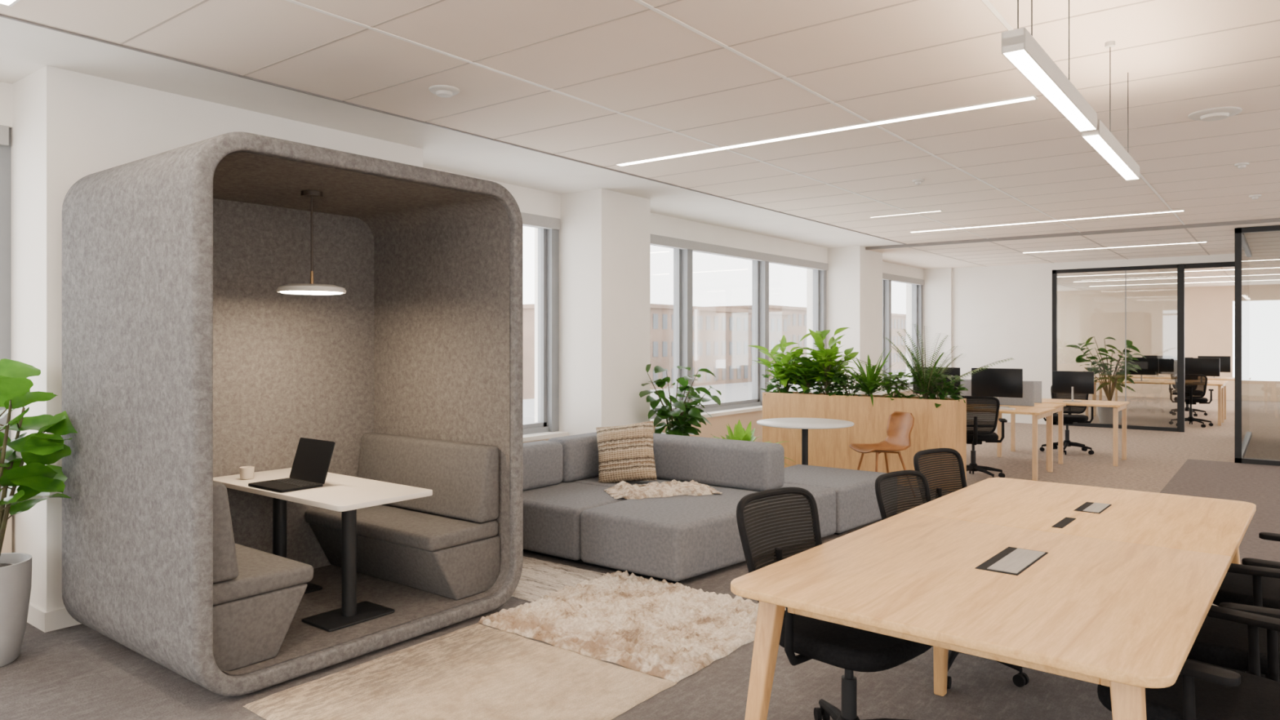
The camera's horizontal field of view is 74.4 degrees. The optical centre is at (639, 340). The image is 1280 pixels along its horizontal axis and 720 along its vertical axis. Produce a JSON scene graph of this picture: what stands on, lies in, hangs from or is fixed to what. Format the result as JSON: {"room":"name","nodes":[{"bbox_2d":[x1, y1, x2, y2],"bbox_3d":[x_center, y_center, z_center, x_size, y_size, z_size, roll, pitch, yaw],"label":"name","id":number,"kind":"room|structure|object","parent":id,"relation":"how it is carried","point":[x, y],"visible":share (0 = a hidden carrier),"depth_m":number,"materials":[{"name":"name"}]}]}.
{"room":"open-plan office","nodes":[
{"label":"open-plan office","id":0,"kind":"room"},
{"bbox_2d":[0,65,951,612],"bbox_3d":[2.595,0.040,12.441,0.870,2.920,29.100,0,0,37],"label":"wall","id":1,"kind":"structure","parent":0,"point":[67,126],"depth_m":6.14,"materials":[{"name":"paint"}]},
{"bbox_2d":[0,124,11,500],"bbox_3d":[-4.945,-0.150,2.906,0.215,2.060,4.590,0,0,37],"label":"window","id":2,"kind":"structure","parent":1,"relation":"in","point":[5,131],"depth_m":4.66,"materials":[{"name":"metal"}]},
{"bbox_2d":[0,124,8,146],"bbox_3d":[-4.888,-1.127,2.862,0.070,0.105,4.550,0,0,38],"label":"roller blind","id":3,"kind":"object","parent":2,"relation":"attached to","point":[4,130],"depth_m":4.63,"materials":[{"name":"fabric"}]},
{"bbox_2d":[26,603,80,632],"bbox_3d":[0.185,1.450,9.002,0.534,0.100,11.352,0,0,37],"label":"baseboard","id":4,"kind":"structure","parent":1,"relation":"attached to","point":[51,620],"depth_m":4.39,"materials":[{"name":"white paint"}]},
{"bbox_2d":[4,386,912,506],"bbox_3d":[-0.348,0.900,8.680,0.120,0.040,19.350,0,0,37],"label":"trim","id":5,"kind":"structure","parent":1,"relation":"attached to","point":[558,433],"depth_m":10.07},
{"bbox_2d":[0,391,922,553],"bbox_3d":[-0.355,1.160,8.686,0.060,0.480,19.310,0,0,37],"label":"trim","id":6,"kind":"structure","parent":1,"relation":"attached to","point":[717,427],"depth_m":10.42,"materials":[{"name":"beige paint"}]},
{"bbox_2d":[520,212,559,435],"bbox_3d":[-1.469,-0.150,7.436,0.215,2.060,2.050,0,0,37],"label":"window","id":7,"kind":"structure","parent":1,"relation":"in","point":[548,228],"depth_m":8.15,"materials":[{"name":"metal"}]},
{"bbox_2d":[520,212,559,230],"bbox_3d":[-1.412,-1.127,7.392,0.070,0.105,2.010,0,0,38],"label":"roller blind","id":8,"kind":"object","parent":7,"relation":"attached to","point":[528,220],"depth_m":7.96,"materials":[{"name":"fabric"}]},
{"bbox_2d":[650,234,827,418],"bbox_3d":[1.212,-0.150,10.931,0.215,2.060,5.240,0,0,37],"label":"window","id":9,"kind":"structure","parent":1,"relation":"in","point":[683,249],"depth_m":11.00,"materials":[{"name":"metal"}]},
{"bbox_2d":[650,234,827,270],"bbox_3d":[1.270,-1.127,10.887,0.070,0.105,5.200,0,0,38],"label":"roller blind","id":10,"kind":"object","parent":9,"relation":"attached to","point":[684,246],"depth_m":10.69,"materials":[{"name":"fabric"}]},
{"bbox_2d":[882,272,924,390],"bbox_3d":[4.393,-0.150,15.076,0.215,2.060,3.430,0,0,37],"label":"window","id":11,"kind":"structure","parent":1,"relation":"in","point":[917,284],"depth_m":15.20,"materials":[{"name":"metal"}]},
{"bbox_2d":[882,272,924,284],"bbox_3d":[4.451,-1.127,15.032,0.070,0.105,3.390,0,0,38],"label":"roller blind","id":12,"kind":"object","parent":11,"relation":"attached to","point":[886,277],"depth_m":15.36,"materials":[{"name":"fabric"}]},
{"bbox_2d":[865,217,1279,249],"bbox_3d":[7.231,-1.399,9.916,10.600,0.041,0.058,0,0,37],"label":"trim","id":13,"kind":"structure","parent":1,"relation":"attached to","point":[1273,220],"depth_m":10.98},
{"bbox_2d":[0,0,1279,291],"bbox_3d":[6.653,-1.515,9.327,11.000,0.260,29.100,0,0,37],"label":"ceiling","id":14,"kind":"structure","parent":0,"point":[238,37],"depth_m":4.93,"materials":[{"name":"tile"}]},
{"bbox_2d":[0,0,20,6],"bbox_3d":[-1.462,-1.419,2.596,3.104,0.010,0.088,0,0,37],"label":"recessed light","id":15,"kind":"object","parent":14,"relation":"in","point":[6,2],"visible":1,"depth_m":3.53,"materials":[{"name":"beige plastic"}]},
{"bbox_2d":[0,0,15,4],"bbox_3d":[-1.462,-1.419,2.596,3.080,0.007,0.064,0,0,38],"label":"diffuser","id":16,"kind":"object","parent":15,"relation":"attached to","point":[2,2],"depth_m":3.53,"materials":[{"name":"beige"}]},
{"bbox_2d":[428,84,459,97],"bbox_3d":[-1.106,-1.400,4.768,0.170,0.040,0.170,0,0,37],"label":"smoke detector","id":17,"kind":"object","parent":14,"relation":"attached to","point":[441,91],"visible":1,"depth_m":4.73,"materials":[{"name":"white plastic"}]},
{"bbox_2d":[0,13,906,244],"bbox_3d":[-0.697,-1.417,6.396,0.016,0.010,15.300,0,0,37],"label":"trim","id":18,"kind":"structure","parent":14,"relation":"attached to","point":[1,15],"depth_m":4.97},
{"bbox_2d":[119,0,1279,241],"bbox_3d":[3.049,-1.420,3.522,9.450,0.004,15.300,0,0,37],"label":"trim","id":19,"kind":"structure","parent":14,"relation":"attached to","point":[203,1],"depth_m":4.87,"materials":[{"name":"metal"}]},
{"bbox_2d":[614,94,1038,166],"bbox_3d":[1.065,-1.419,5.864,3.134,0.010,0.088,0,0,37],"label":"recessed light","id":20,"kind":"object","parent":14,"relation":"in","point":[1033,97],"visible":1,"depth_m":5.63,"materials":[{"name":"beige plastic"}]},
{"bbox_2d":[869,209,942,217],"bbox_3d":[2.964,-1.419,9.448,0.824,0.010,0.040,0,0,37],"label":"recessed light","id":21,"kind":"object","parent":14,"relation":"in","point":[940,210],"visible":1,"depth_m":9.44,"materials":[{"name":"beige plastic"}]},
{"bbox_2d":[912,178,924,185],"bbox_3d":[2.462,-1.400,7.463,0.100,0.040,0.100,0,0,37],"label":"ceiling sensor","id":22,"kind":"object","parent":14,"relation":"attached to","point":[918,181],"visible":1,"depth_m":7.44,"materials":[{"name":"white plastic"}]},
{"bbox_2d":[909,209,1185,232],"bbox_3d":[4.731,-1.419,10.109,3.024,0.010,0.088,0,0,37],"label":"recessed light","id":23,"kind":"object","parent":14,"relation":"in","point":[1178,210],"visible":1,"depth_m":9.96,"materials":[{"name":"beige"}]},
{"bbox_2d":[1001,0,1139,180],"bbox_3d":[1.919,-1.149,3.601,0.068,0.541,2.530,0,0,37],"label":"linear pendant light","id":24,"kind":"object","parent":14,"relation":"hanging from","point":[1020,47],"visible":1,"depth_m":3.17,"materials":[{"name":"white plastic"}]},
{"bbox_2d":[1004,49,1095,131],"bbox_3d":[1.524,-0.894,3.087,0.060,0.006,1.227,0,0,38],"label":"diffuser","id":25,"kind":"object","parent":24,"relation":"attached to","point":[1027,62],"depth_m":2.97,"materials":[{"name":"beige plastic"}]},
{"bbox_2d":[1083,134,1138,180],"bbox_3d":[2.310,-0.882,4.111,0.060,0.006,1.237,0,0,38],"label":"diffuser","id":26,"kind":"object","parent":24,"relation":"attached to","point":[1101,144],"depth_m":4.02,"materials":[{"name":"beige plastic"}]},
{"bbox_2d":[1021,241,1207,253],"bbox_3d":[6.978,-1.384,12.544,2.424,0.010,0.088,0,0,37],"label":"recessed light","id":27,"kind":"object","parent":14,"relation":"in","point":[1196,242],"visible":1,"depth_m":12.46,"materials":[{"name":"beige plastic"}]},
{"bbox_2d":[1062,266,1279,276],"bbox_3d":[11.184,-1.384,16.628,5.524,0.010,0.088,0,0,37],"label":"recessed light","id":28,"kind":"object","parent":14,"relation":"in","point":[1275,267],"visible":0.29,"depth_m":17.06,"materials":[{"name":"beige"}]},
{"bbox_2d":[1072,273,1279,282],"bbox_3d":[12.401,-1.384,18.215,5.524,0.010,0.088,0,0,37],"label":"recessed light","id":29,"kind":"object","parent":14,"relation":"in","point":[1278,273],"visible":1,"depth_m":18.82,"materials":[{"name":"beige"}]},
{"bbox_2d":[1088,279,1279,286],"bbox_3d":[13.619,-1.384,19.801,5.524,0.010,0.088,0,0,37],"label":"recessed light","id":30,"kind":"object","parent":14,"relation":"in","point":[1274,279],"visible":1,"depth_m":20.43,"materials":[{"name":"beige plastic"}]},
{"bbox_2d":[1187,106,1242,121],"bbox_3d":[3.580,-1.400,5.257,0.280,0.040,0.280,0,0,37],"label":"ceiling speaker","id":31,"kind":"object","parent":14,"relation":"attached to","point":[1219,113],"visible":1,"depth_m":5.20,"materials":[{"name":"white plastic"}]},
{"bbox_2d":[1234,162,1249,168],"bbox_3d":[4.829,-1.400,6.769,0.100,0.040,0.100,0,0,37],"label":"ceiling sensor","id":32,"kind":"object","parent":14,"relation":"attached to","point":[1241,165],"visible":1,"depth_m":6.75,"materials":[{"name":"white plastic"}]},
{"bbox_2d":[0,395,1279,719],"bbox_3d":[6.644,1.560,9.398,10.900,0.120,29.000,0,0,37],"label":"floor","id":33,"kind":"structure","parent":0,"point":[77,672],"depth_m":3.85,"materials":[{"name":"carpet"}]},
{"bbox_2d":[0,358,77,666],"bbox_3d":[-2.996,0.794,3.885,0.597,1.411,0.719,0,0,10],"label":"leaf plant","id":34,"kind":"object","parent":33,"relation":"on","point":[33,482],"visible":0.98,"depth_m":3.94,"materials":[{"name":"plant"}]},
{"bbox_2d":[62,131,523,696],"bbox_3d":[-1.782,0.312,4.512,1.440,2.375,1.830,0,0,37],"label":"booth","id":35,"kind":"object","parent":33,"relation":"on","point":[185,366],"visible":0.94,"depth_m":4.53,"materials":[{"name":"grey fabric"}]},
{"bbox_2d":[213,542,313,605],"bbox_3d":[-2.117,1.063,4.048,1.203,0.089,0.493,0,0,38],"label":"seat cushion","id":36,"kind":"object","parent":35,"relation":"on","point":[262,575],"depth_m":3.74,"materials":[{"name":"fabric"}]},
{"bbox_2d":[276,190,346,294],"bbox_3d":[-1.747,-0.520,4.492,0.348,0.541,0.348,0,0,37],"label":"pendant lamp","id":37,"kind":"object","parent":35,"relation":"hanging from","point":[300,289],"visible":1,"depth_m":4.43,"materials":[{"name":"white metal"}]},
{"bbox_2d":[280,290,342,294],"bbox_3d":[-1.747,-0.255,4.492,0.320,0.010,0.320,0,0,38],"label":"diffuser","id":38,"kind":"object","parent":37,"relation":"attached to","point":[300,292],"depth_m":4.42,"materials":[{"name":"beige plastic"}]},
{"bbox_2d":[213,467,432,631],"bbox_3d":[-1.721,1.081,4.472,1.295,0.642,0.540,0,0,37],"label":"table","id":39,"kind":"object","parent":35,"relation":"in","point":[344,494],"visible":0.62,"depth_m":4.26,"materials":[{"name":"white laminate"}]},
{"bbox_2d":[239,466,254,479],"bbox_3d":[-2.157,0.727,4.630,0.076,0.066,0.076,0,0,37],"label":"cup","id":40,"kind":"object","parent":39,"relation":"on","point":[246,473],"visible":1,"depth_m":4.60,"materials":[{"name":"beige ceramic"}]},
{"bbox_2d":[248,437,335,493],"bbox_3d":[-1.825,0.645,4.422,0.330,0.227,0.304,0,0,37],"label":"laptop","id":41,"kind":"object","parent":39,"relation":"on","point":[313,457],"visible":1,"depth_m":4.47,"materials":[{"name":"black plastic"}]},
{"bbox_2d":[304,504,497,551],"bbox_3d":[-1.420,1.063,4.956,1.203,0.089,0.493,0,0,38],"label":"seat cushion","id":42,"kind":"object","parent":35,"relation":"on","point":[407,527],"depth_m":4.72,"materials":[{"name":"fabric"}]},
{"bbox_2d":[243,622,676,719],"bbox_3d":[-0.738,1.492,3.573,1.292,0.012,1.281,0,0,37],"label":"area rug","id":43,"kind":"object","parent":33,"relation":"on","point":[477,671],"visible":1,"depth_m":3.64,"materials":[{"name":"beige carpet"}]},
{"bbox_2d":[511,555,605,601],"bbox_3d":[-0.779,1.490,5.393,0.929,0.017,0.702,0,0,37],"label":"striped rug","id":44,"kind":"object","parent":33,"relation":"on","point":[539,578],"visible":0.52,"depth_m":5.29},
{"bbox_2d":[478,570,795,683],"bbox_3d":[0.002,1.471,4.556,1.324,0.056,1.190,0,0,37],"label":"shag rug","id":45,"kind":"object","parent":33,"relation":"on","point":[671,632],"visible":0.95,"depth_m":4.41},
{"bbox_2d":[523,431,835,583],"bbox_3d":[-0.133,1.140,6.155,2.295,0.720,2.365,0,0,37],"label":"sectional sofa","id":46,"kind":"object","parent":33,"relation":"on","point":[569,515],"visible":0.54,"depth_m":5.83,"materials":[{"name":"fabric"}]},
{"bbox_2d":[595,420,657,483],"bbox_3d":[-0.112,0.895,6.704,0.542,0.519,0.248,0,0,15],"label":"throw cushion","id":47,"kind":"object","parent":46,"relation":"on","point":[625,452],"visible":1,"depth_m":6.63,"materials":[{"name":"beige fabric"}]},
{"bbox_2d":[604,479,722,498],"bbox_3d":[0.163,1.082,6.232,0.821,0.072,0.456,0,0,-15],"label":"throw blanket","id":48,"kind":"object","parent":46,"relation":"on","point":[624,490],"visible":1,"depth_m":6.12,"materials":[{"name":"fabric"}]},
{"bbox_2d":[639,364,721,435],"bbox_3d":[0.439,0.860,8.293,0.639,1.279,1.021,0,0,37],"label":"plant","id":49,"kind":"object","parent":33,"relation":"on","point":[686,415],"visible":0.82,"depth_m":8.22,"materials":[{"name":"green plant"}]},
{"bbox_2d":[710,419,793,465],"bbox_3d":[1.100,1.151,8.816,1.069,0.697,1.182,0,0,21],"label":"leaf plant","id":50,"kind":"object","parent":33,"relation":"on","point":[740,433],"visible":0.13,"depth_m":8.67,"materials":[{"name":"plant"}]},
{"bbox_2d":[756,417,853,465],"bbox_3d":[1.560,1.135,7.979,0.904,0.730,0.904,0,0,37],"label":"cafe table","id":51,"kind":"object","parent":33,"relation":"on","point":[805,424],"visible":0.7,"depth_m":7.94,"materials":[{"name":"grey laminate"}]},
{"bbox_2d":[736,487,932,719],"bbox_3d":[0.729,1.040,3.026,0.660,0.916,0.725,0,0,-42],"label":"chair","id":52,"kind":"object","parent":33,"relation":"on","point":[775,525],"visible":0.55,"depth_m":3.01,"materials":[{"name":"black plastic"}]},
{"bbox_2d":[783,464,887,534],"bbox_3d":[1.508,1.310,7.020,0.947,0.380,0.985,0,0,37],"label":"ottoman","id":53,"kind":"object","parent":33,"relation":"on","point":[856,502],"visible":0.38,"depth_m":6.70,"materials":[{"name":"fabric"}]},
{"bbox_2d":[762,391,966,480],"bbox_3d":[2.383,1.048,9.200,2.180,0.905,0.360,0,0,37],"label":"planter box","id":54,"kind":"object","parent":33,"relation":"on","point":[944,426],"visible":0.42,"depth_m":9.01,"materials":[{"name":"brown wood"}]},
{"bbox_2d":[760,374,803,395],"bbox_3d":[1.657,0.518,9.744,0.581,0.317,0.392,0,0,37],"label":"bushy plant","id":55,"kind":"object","parent":54,"relation":"in","point":[771,386],"visible":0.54,"depth_m":9.71,"materials":[{"name":"green plant"}]},
{"bbox_2d":[747,334,817,392],"bbox_3d":[1.710,0.284,9.732,0.798,0.715,0.711,0,0,37],"label":"leafy plant","id":56,"kind":"object","parent":54,"relation":"in","point":[782,360],"visible":0.83,"depth_m":9.69,"materials":[{"name":"green plant"}]},
{"bbox_2d":[775,348,836,394],"bbox_3d":[1.885,0.355,9.589,0.782,0.573,0.697,0,0,37],"label":"leafy plant","id":57,"kind":"object","parent":54,"relation":"in","point":[802,382],"visible":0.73,"depth_m":9.47,"materials":[{"name":"green plant"}]},
{"bbox_2d":[797,327,858,395],"bbox_3d":[2.131,0.247,9.412,0.681,0.789,0.650,0,0,-20],"label":"leafy plant","id":58,"kind":"object","parent":54,"relation":"in","point":[828,354],"visible":0.9,"depth_m":9.40,"materials":[{"name":"green plant"}]},
{"bbox_2d":[804,369,853,395],"bbox_3d":[2.083,0.499,9.393,0.616,0.347,0.463,0,0,37],"label":"bushy plant","id":59,"kind":"object","parent":54,"relation":"on","point":[820,388],"visible":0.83,"depth_m":9.35,"materials":[{"name":"green plant"}]},
{"bbox_2d":[827,369,879,396],"bbox_3d":[2.324,0.491,9.260,0.631,0.343,0.422,0,0,37],"label":"bushy plant","id":60,"kind":"object","parent":54,"relation":"on","point":[843,380],"visible":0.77,"depth_m":9.22,"materials":[{"name":"green plant"}]},
{"bbox_2d":[819,349,914,404],"bbox_3d":[2.507,0.374,9.189,0.972,0.609,1.055,0,0,-27],"label":"dracaena plant","id":61,"kind":"object","parent":54,"relation":"in","point":[871,376],"visible":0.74,"depth_m":9.05,"materials":[{"name":"green plant"}]},
{"bbox_2d":[866,372,918,400],"bbox_3d":[2.667,0.496,8.944,0.578,0.332,0.456,0,0,37],"label":"bushy plant","id":62,"kind":"object","parent":54,"relation":"on","point":[888,383],"visible":0.91,"depth_m":8.91,"materials":[{"name":"green plant"}]},
{"bbox_2d":[839,324,1014,399],"bbox_3d":[2.976,0.235,8.729,1.303,0.819,1.428,0,0,-24],"label":"palm plant","id":63,"kind":"object","parent":54,"relation":"in","point":[922,386],"visible":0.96,"depth_m":8.73,"materials":[{"name":"green plant"}]},
{"bbox_2d":[909,372,968,408],"bbox_3d":[3.067,0.498,8.669,0.456,0.356,0.568,0,0,-31],"label":"bushy plant","id":64,"kind":"object","parent":54,"relation":"in","point":[944,393],"visible":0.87,"depth_m":8.61,"materials":[{"name":"green plant"}]},
{"bbox_2d":[849,411,914,472],"bbox_3d":[2.359,1.094,8.128,0.551,0.798,0.444,0,0,-18],"label":"shell chair","id":65,"kind":"object","parent":33,"relation":"on","point":[900,425],"visible":0.97,"depth_m":8.21,"materials":[{"name":"brown leather"}]},
{"bbox_2d":[913,448,967,500],"bbox_3d":[1.839,1.054,4.470,0.640,0.889,0.703,0,0,-38],"label":"chair","id":66,"kind":"object","parent":33,"relation":"on","point":[944,470],"visible":0.22,"depth_m":4.75,"materials":[{"name":"black fabric"}]},
{"bbox_2d":[875,470,1029,688],"bbox_3d":[1.456,1.072,3.905,0.614,0.852,0.674,0,0,-41],"label":"chair","id":67,"kind":"object","parent":33,"relation":"on","point":[897,492],"visible":0.16,"depth_m":4.12,"materials":[{"name":"black plastic"}]},
{"bbox_2d":[957,395,1007,477],"bbox_3d":[3.630,1.040,9.185,0.660,0.916,0.725,0,0,17],"label":"chair","id":68,"kind":"object","parent":33,"relation":"on","point":[982,411],"visible":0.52,"depth_m":8.91,"materials":[{"name":"black fabric"}]},
{"bbox_2d":[730,477,1256,719],"bbox_3d":[1.576,1.128,3.300,1.200,0.744,2.705,0,0,39],"label":"conference table","id":69,"kind":"object","parent":33,"relation":"on","point":[1114,588],"visible":0.97,"depth_m":2.67,"materials":[{"name":"brown wood"}]},
{"bbox_2d":[974,546,1048,575],"bbox_3d":[1.289,0.759,2.917,0.135,0.002,0.380,0,0,40],"label":"power outlet","id":70,"kind":"object","parent":69,"relation":"on","point":[1006,561],"depth_m":2.90,"materials":[{"name":"silver plastic"}]},
{"bbox_2d":[1051,516,1075,528],"bbox_3d":[1.769,0.759,3.520,0.040,0.002,0.240,0,0,40],"label":"power outlet","id":71,"kind":"object","parent":69,"relation":"on","point":[1062,522],"depth_m":3.52,"materials":[{"name":"black plastic"}]},
{"bbox_2d":[1073,502,1111,513],"bbox_3d":[2.060,0.759,3.837,0.105,0.002,0.260,0,0,40],"label":"power outlet","id":72,"kind":"object","parent":69,"relation":"on","point":[1082,507],"depth_m":3.82,"materials":[{"name":"silver plastic"}]},
{"bbox_2d":[999,405,1055,480],"bbox_3d":[3.869,1.135,9.806,1.600,0.730,0.830,0,0,37],"label":"office desk","id":73,"kind":"object","parent":33,"relation":"on","point":[1037,413],"visible":0.5,"depth_m":9.23,"materials":[{"name":"brown wood"}]},
{"bbox_2d":[912,366,959,397],"bbox_3d":[3.573,0.544,10.159,0.560,0.450,0.170,0,0,37],"label":"monitor","id":74,"kind":"object","parent":73,"relation":"on","point":[954,371],"visible":0.35,"depth_m":10.05,"materials":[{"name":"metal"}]},
{"bbox_2d":[971,368,1022,407],"bbox_3d":[4.120,0.544,9.739,0.560,0.450,0.170,0,0,37],"label":"monitor","id":75,"kind":"object","parent":73,"relation":"on","point":[990,382],"visible":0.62,"depth_m":9.71,"materials":[{"name":"plastic"}]},
{"bbox_2d":[1000,402,1066,470],"bbox_3d":[4.349,1.135,10.465,1.560,0.730,0.740,0,0,37],"label":"office desk","id":76,"kind":"object","parent":33,"relation":"on","point":[1059,407],"visible":0.34,"depth_m":10.25,"materials":[{"name":"brown wood"}]},
{"bbox_2d":[928,379,1034,406],"bbox_3d":[4.091,0.625,10.260,1.300,0.289,0.020,0,0,37],"label":"divider","id":77,"kind":"object","parent":76,"relation":"on","point":[1028,399],"visible":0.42,"depth_m":9.96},
{"bbox_2d":[960,378,1041,403],"bbox_3d":[4.449,0.634,10.767,1.250,0.269,0.020,0,0,37],"label":"divider","id":78,"kind":"object","parent":76,"relation":"on","point":[1037,384],"visible":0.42,"depth_m":10.40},
{"bbox_2d":[996,398,1129,466],"bbox_3d":[5.373,1.135,10.764,1.420,0.730,0.780,0,0,37],"label":"office desk","id":79,"kind":"object","parent":33,"relation":"on","point":[1117,406],"visible":0.8,"depth_m":10.60,"materials":[{"name":"brown wood"}]},
{"bbox_2d":[1052,370,1093,402],"bbox_3d":[5.458,0.578,10.644,0.476,0.382,0.144,0,0,37],"label":"monitor","id":80,"kind":"object","parent":79,"relation":"on","point":[1063,382],"visible":1,"depth_m":10.63,"materials":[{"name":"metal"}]},
{"bbox_2d":[1039,385,1093,454],"bbox_3d":[5.758,1.040,11.368,0.660,0.916,0.725,0,0,33],"label":"chair","id":81,"kind":"object","parent":33,"relation":"on","point":[1068,419],"visible":0.57,"depth_m":11.38,"materials":[{"name":"black plastic"}]},
{"bbox_2d":[1066,336,1146,424],"bbox_3d":[8.445,0.711,15.283,1.164,1.579,1.200,0,0,37],"label":"plant","id":82,"kind":"object","parent":33,"relation":"on","point":[1105,415],"visible":0.74,"depth_m":15.21,"materials":[{"name":"green plant"}]},
{"bbox_2d":[1085,379,1225,426],"bbox_3d":[9.614,1.135,15.815,2.200,0.730,0.800,0,0,37],"label":"office desk","id":83,"kind":"object","parent":33,"relation":"on","point":[1220,385],"visible":0.6,"depth_m":15.43,"materials":[{"name":"brown wood"}]},
{"bbox_2d":[1124,357,1158,381],"bbox_3d":[9.526,0.544,16.028,0.560,0.450,0.170,0,0,37],"label":"monitor","id":84,"kind":"object","parent":83,"relation":"on","point":[1148,366],"visible":0.83,"depth_m":15.96,"materials":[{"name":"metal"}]},
{"bbox_2d":[1184,357,1219,382],"bbox_3d":[10.280,0.544,15.450,0.560,0.450,0.170,0,0,37],"label":"monitor","id":85,"kind":"object","parent":83,"relation":"on","point":[1206,366],"visible":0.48,"depth_m":15.41,"materials":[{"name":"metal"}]},
{"bbox_2d":[1094,377,1227,422],"bbox_3d":[10.108,1.135,16.458,2.200,0.730,0.780,0,0,37],"label":"office desk","id":86,"kind":"object","parent":33,"relation":"on","point":[1152,380],"visible":0.43,"depth_m":16.17,"materials":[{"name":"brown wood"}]},
{"bbox_2d":[1158,356,1193,380],"bbox_3d":[10.288,0.544,16.200,0.560,0.450,0.170,0,0,37],"label":"monitor","id":87,"kind":"object","parent":86,"relation":"on","point":[1168,366],"visible":0.63,"depth_m":16.26,"materials":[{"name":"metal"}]},
{"bbox_2d":[1106,374,1250,400],"bbox_3d":[11.377,1.135,17.866,2.500,0.730,1.000,0,0,37],"label":"office desk","id":88,"kind":"object","parent":33,"relation":"on","point":[1133,376],"visible":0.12,"depth_m":17.73,"materials":[{"name":"brown wood"}]},
{"bbox_2d":[1142,355,1173,377],"bbox_3d":[11.048,0.544,18.012,0.560,0.450,0.170,0,0,37],"label":"monitor","id":89,"kind":"object","parent":88,"relation":"on","point":[1145,356],"visible":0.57,"depth_m":18.00,"materials":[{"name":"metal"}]},
{"bbox_2d":[1197,355,1231,377],"bbox_3d":[11.841,0.544,17.403,0.560,0.450,0.170,0,0,37],"label":"monitor","id":90,"kind":"object","parent":88,"relation":"on","point":[1224,361],"visible":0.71,"depth_m":17.29,"materials":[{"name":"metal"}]},
{"bbox_2d":[1168,374,1207,416],"bbox_3d":[11.011,1.040,16.982,0.660,0.916,0.725,0,0,42],"label":"chair","id":91,"kind":"object","parent":33,"relation":"on","point":[1172,376],"visible":0.17,"depth_m":16.93,"materials":[{"name":"black plastic"}]},
{"bbox_2d":[1097,604,1279,719],"bbox_3d":[1.657,1.040,2.416,0.660,0.916,0.725,0,0,-41],"label":"chair","id":92,"kind":"object","parent":33,"relation":"on","point":[1202,691],"visible":0.66,"depth_m":2.36,"materials":[{"name":"black plastic"}]},
{"bbox_2d":[1168,373,1213,427],"bbox_3d":[9.691,1.040,14.844,0.660,0.916,0.725,0,0,33],"label":"chair","id":93,"kind":"object","parent":33,"relation":"on","point":[1195,385],"visible":0.82,"depth_m":14.61,"materials":[{"name":"black fabric"}]},
{"bbox_2d":[1186,563,1279,682],"bbox_3d":[2.133,1.040,2.904,0.725,0.916,0.660,0,0,33],"label":"chair","id":94,"kind":"object","parent":33,"relation":"on","point":[1218,642],"visible":0.46,"depth_m":2.79,"materials":[{"name":"black fabric"}]},
{"bbox_2d":[1212,532,1279,682],"bbox_3d":[2.632,1.040,3.424,0.725,0.916,0.660,0,0,41],"label":"chair","id":95,"kind":"object","parent":33,"relation":"on","point":[1235,588],"visible":0.27,"depth_m":3.39,"materials":[{"name":"black fabric"}]},
{"bbox_2d":[951,253,1234,424],"bbox_3d":[7.610,0.058,14.927,5.100,2.885,0.150,0,0,37],"label":"wall partition","id":96,"kind":"structure","parent":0,"point":[999,313],"depth_m":15.46,"materials":[{"name":"paint"}]},
{"bbox_2d":[1052,263,1184,432],"bbox_3d":[8.149,0.121,14.463,2.000,2.757,0.110,0,0,37],"label":"glass wall","id":97,"kind":"structure","parent":0,"point":[1180,267],"depth_m":13.96,"materials":[{"name":"metal"}]},
{"bbox_2d":[1124,270,1126,401],"bbox_3d":[8.279,0.120,14.382,0.015,2.640,0.016,0,0,37],"label":"trim","id":98,"kind":"structure","parent":97,"relation":"attached to","point":[1125,270],"depth_m":14.38,"materials":[{"name":"metal"}]},
{"bbox_2d":[1057,284,1279,401],"bbox_3d":[15.536,0.040,20.945,11.050,2.920,0.150,0,0,37],"label":"wall","id":99,"kind":"structure","parent":0,"point":[1151,313],"depth_m":22.35,"materials":[{"name":"beige paint"}]},
{"bbox_2d":[1234,225,1279,466],"bbox_3d":[10.611,0.060,10.198,5.450,2.880,3.770,0,0,37],"label":"glass wall","id":100,"kind":"structure","parent":0,"point":[1242,253],"depth_m":10.36,"materials":[{"name":"metal"}]},
{"bbox_2d":[909,228,1279,290],"bbox_3d":[11.872,-1.384,15.028,9.459,0.006,13.700,0,0,37],"label":"ceiling","id":101,"kind":"structure","parent":100,"relation":"attached to","point":[1186,229],"depth_m":13.64,"materials":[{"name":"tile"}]},
{"bbox_2d":[1184,261,1234,269],"bbox_3d":[9.260,-1.218,13.629,0.900,0.077,0.100,0,0,37],"label":"trim","id":102,"kind":"structure","parent":100,"relation":"attached to","point":[1217,264],"depth_m":13.62,"materials":[{"name":"metal"}]},
{"label":"outside","id":103,"kind":"structure","parent":0,"visible":0},
{"bbox_2d":[523,303,791,399],"bbox_3d":[2.816,6.000,92.375,12.600,19.000,34.600,0,0,37],"label":"building","id":104,"kind":"structure","parent":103,"point":[722,336],"depth_m":87.89,"materials":[{"name":"brick"}]},
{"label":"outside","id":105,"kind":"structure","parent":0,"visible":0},
{"bbox_2d":[706,304,906,373],"bbox_3d":[28.254,5.500,132.097,12.600,20.000,56.600,0,0,37],"label":"building","id":106,"kind":"structure","parent":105,"point":[797,321],"depth_m":114.32,"materials":[{"name":"brick"}]},
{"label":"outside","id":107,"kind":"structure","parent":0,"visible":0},
{"bbox_2d":[523,373,906,423],"bbox_3d":[13.683,9.900,80.254,12.600,11.200,76.600,0,0,37],"label":"ground","id":108,"kind":"structure","parent":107,"point":[735,391],"depth_m":68.13,"materials":[{"name":"white"}]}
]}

